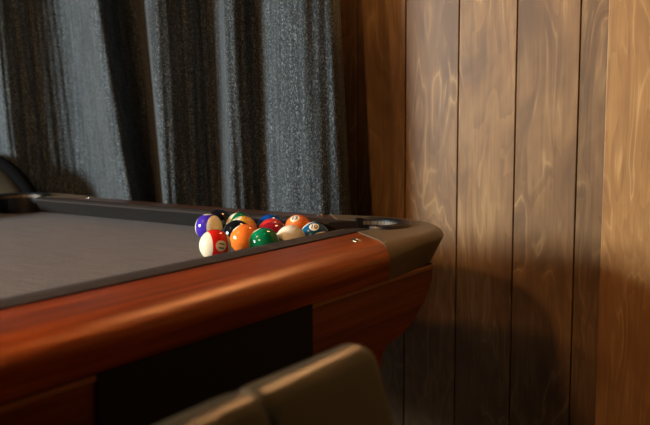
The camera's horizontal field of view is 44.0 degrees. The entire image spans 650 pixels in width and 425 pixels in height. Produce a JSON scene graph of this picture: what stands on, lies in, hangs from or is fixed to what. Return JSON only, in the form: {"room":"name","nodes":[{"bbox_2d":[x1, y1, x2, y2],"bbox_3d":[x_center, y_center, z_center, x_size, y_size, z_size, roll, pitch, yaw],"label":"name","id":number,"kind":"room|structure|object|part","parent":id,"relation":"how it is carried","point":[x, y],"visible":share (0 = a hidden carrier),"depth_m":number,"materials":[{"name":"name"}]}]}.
{"room":"games hall","nodes":[
{"label":"games hall","id":0,"kind":"room"},
{"bbox_2d":[340,0,608,424],"bbox_3d":[0.226,-0.578,2.038,6.200,2.700,0.100,4,8,34],"label":"wall","id":1,"kind":"structure","parent":0,"point":[482,122],"depth_m":1.93,"materials":[{"name":"brown wood"}]},
{"bbox_3d":[-0.760,-1.704,2.430,2.300,0.024,0.141,4,8,34],"label":"curtain rod","id":2,"kind":"object","parent":1,"relation":"attached to","visible":0},
{"bbox_2d":[0,0,350,214],"bbox_3d":[-0.844,-0.690,2.542,2.224,1.980,0.189,4,8,36],"label":"curtain","id":3,"kind":"object","parent":2,"relation":"hanging from","point":[238,104],"visible":0.56,"depth_m":2.25,"materials":[{"name":"grey fabric"}]},
{"bbox_2d":[595,0,649,424],"bbox_3d":[1.655,-0.458,0.912,2.562,2.700,0.140,4,8,34],"label":"wall","id":4,"kind":"structure","parent":0,"point":[623,354],"depth_m":1.61,"materials":[{"name":"brown wood"}]},
{"bbox_3d":[-1.186,1.054,0.154,6.400,0.100,5.100,4,8,34],"label":"floor","id":5,"kind":"structure","parent":0,"visible":0},
{"bbox_2d":[0,156,36,193],"bbox_3d":[-1.274,0.278,2.482,0.755,0.917,0.555,4,8,34],"label":"chair","id":6,"kind":"object","parent":5,"relation":"on","point":[12,179],"visible":0.2,"depth_m":2.52,"materials":[{"name":"brown leather"}]},
{"bbox_3d":[-1.153,0.050,2.634,0.694,0.443,0.085,4,8,34],"label":"backrest","id":7,"kind":"part","parent":6,"relation":"part of","materials":[{"name":"brown leather"}]},
{"bbox_2d":[0,192,443,424],"bbox_3d":[-1.023,0.494,1.045,1.470,0.809,2.550,4,8,34],"label":"pool table","id":8,"kind":"object","parent":5,"relation":"on","point":[113,311],"visible":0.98,"depth_m":1.12,"materials":[{"name":"wood"}]},
{"bbox_2d":[0,228,369,309],"bbox_3d":[-0.224,0.099,1.140,0.048,0.043,1.031,4,8,34],"label":"cushion","id":9,"kind":"object","parent":8,"relation":"on","point":[16,302],"depth_m":1.11,"materials":[{"name":"fabric"}]},
{"bbox_3d":[-0.150,0.116,1.091,0.130,0.060,0.930,4,8,34],"label":"rail","id":10,"kind":"part","parent":8,"relation":"part of","materials":[{"name":"brown wood"}]},
{"bbox_2d":[35,197,357,230],"bbox_3d":[-0.377,0.009,1.935,1.050,0.043,0.048,4,8,34],"label":"cushion","id":11,"kind":"object","parent":8,"relation":"on","point":[182,218],"depth_m":1.99,"materials":[{"name":"fabric"}]},
{"bbox_3d":[-0.332,0.013,2.001,0.950,0.060,0.110,4,8,34],"label":"rail","id":12,"kind":"part","parent":8,"relation":"part of","materials":[{"name":"grey fabric"}]},
{"bbox_3d":[-0.135,0.218,1.042,0.007,0.126,0.402,4,8,34],"label":"black panel","id":13,"kind":"part","parent":8,"relation":"part of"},
{"bbox_2d":[195,214,222,237],"bbox_3d":[-0.242,0.031,1.675,0.057,0.057,0.057,4,8,34],"label":"ball","id":14,"kind":"object","parent":8,"relation":"on","point":[204,223],"visible":0.62,"depth_m":1.65,"materials":[{"name":"plastic"}]},
{"bbox_2d":[199,229,230,256],"bbox_3d":[-0.195,0.058,1.430,0.057,0.057,0.057,4,8,34],"label":"ball","id":15,"kind":"object","parent":8,"relation":"on","point":[214,241],"visible":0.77,"depth_m":1.41,"materials":[{"name":"plastic"}]},
{"bbox_2d":[209,209,229,230],"bbox_3d":[-0.231,0.022,1.753,0.057,0.057,0.057,4,8,34],"label":"ball","id":16,"kind":"object","parent":8,"relation":"on","point":[223,215],"visible":0.35,"depth_m":1.73,"materials":[{"name":"plastic"}]},
{"bbox_2d":[223,220,246,248],"bbox_3d":[-0.171,0.043,1.563,0.057,0.057,0.057,4,8,34],"label":"ball","id":17,"kind":"object","parent":8,"relation":"on","point":[229,227],"visible":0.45,"depth_m":1.54,"materials":[{"name":"plastic"}]},
{"bbox_2d":[226,212,248,223],"bbox_3d":[-0.180,0.028,1.693,0.057,0.057,0.057,4,8,34],"label":"ball","id":18,"kind":"object","parent":8,"relation":"on","point":[232,217],"visible":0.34,"depth_m":1.68,"materials":[{"name":"plastic"}]},
{"bbox_2d":[230,224,256,250],"bbox_3d":[-0.148,0.050,1.500,0.057,0.057,0.057,4,8,34],"label":"ball","id":19,"kind":"object","parent":8,"relation":"on","point":[239,237],"visible":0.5,"depth_m":1.48,"materials":[{"name":"plastic"}]},
{"bbox_2d":[234,216,257,228],"bbox_3d":[-0.165,0.035,1.630,0.057,0.057,0.057,4,8,34],"label":"ball","id":20,"kind":"object","parent":8,"relation":"on","point":[246,219],"visible":0.3,"depth_m":1.62,"materials":[{"name":"plastic"}]},
{"bbox_2d":[248,228,279,247],"bbox_3d":[-0.109,0.056,1.447,0.057,0.057,0.057,4,8,34],"label":"ball","id":21,"kind":"object","parent":8,"relation":"on","point":[261,236],"visible":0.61,"depth_m":1.43,"materials":[{"name":"plastic"}]},
{"bbox_2d":[257,214,283,227],"bbox_3d":[-0.112,0.032,1.655,0.057,0.057,0.057,4,8,34],"label":"ball","id":22,"kind":"object","parent":8,"relation":"on","point":[268,216],"visible":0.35,"depth_m":1.64,"materials":[{"name":"plastic"}]},
{"bbox_2d":[258,218,283,228],"bbox_3d":[-0.105,0.040,1.585,0.057,0.057,0.057,4,8,34],"label":"ball","id":23,"kind":"object","parent":8,"relation":"on","point":[266,221],"visible":0.26,"depth_m":1.57,"materials":[{"name":"plastic"}]},
{"bbox_2d":[261,222,283,232],"bbox_3d":[-0.099,0.046,1.528,0.057,0.057,0.057,4,8,34],"label":"ball","id":24,"kind":"object","parent":8,"relation":"on","point":[274,226],"visible":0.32,"depth_m":1.51,"materials":[{"name":"plastic"}]},
{"bbox_2d":[277,225,305,240],"bbox_3d":[-0.063,0.051,1.483,0.057,0.057,0.057,4,8,34],"label":"cue ball","id":25,"kind":"object","parent":8,"relation":"on","point":[287,232],"visible":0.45,"depth_m":1.46,"materials":[{"name":"plastic"}]},
{"bbox_2d":[285,215,309,228],"bbox_3d":[-0.055,0.033,1.646,0.057,0.057,0.057,4,8,34],"label":"ball","id":26,"kind":"object","parent":8,"relation":"on","point":[300,221],"visible":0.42,"depth_m":1.63,"materials":[{"name":"plastic"}]},
{"bbox_2d":[302,222,327,235],"bbox_3d":[-0.019,0.046,1.528,0.057,0.057,0.057,4,8,34],"label":"ball","id":27,"kind":"object","parent":8,"relation":"on","point":[312,228],"visible":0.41,"depth_m":1.51,"materials":[{"name":"plastic"}]},
{"bbox_3d":[0.026,0.530,1.507,0.150,0.620,0.150,4,8,34],"label":"leg","id":28,"kind":"part","parent":8,"relation":"part of","materials":[{"name":"brown wood"}]},
{"bbox_2d":[157,343,392,424],"bbox_3d":[0.097,0.562,0.499,0.565,0.787,0.541,4,8,34],"label":"leather chair","id":29,"kind":"object","parent":5,"relation":"on","point":[343,384],"visible":1,"depth_m":0.71,"materials":[{"name":"brown leather"}]}
]}

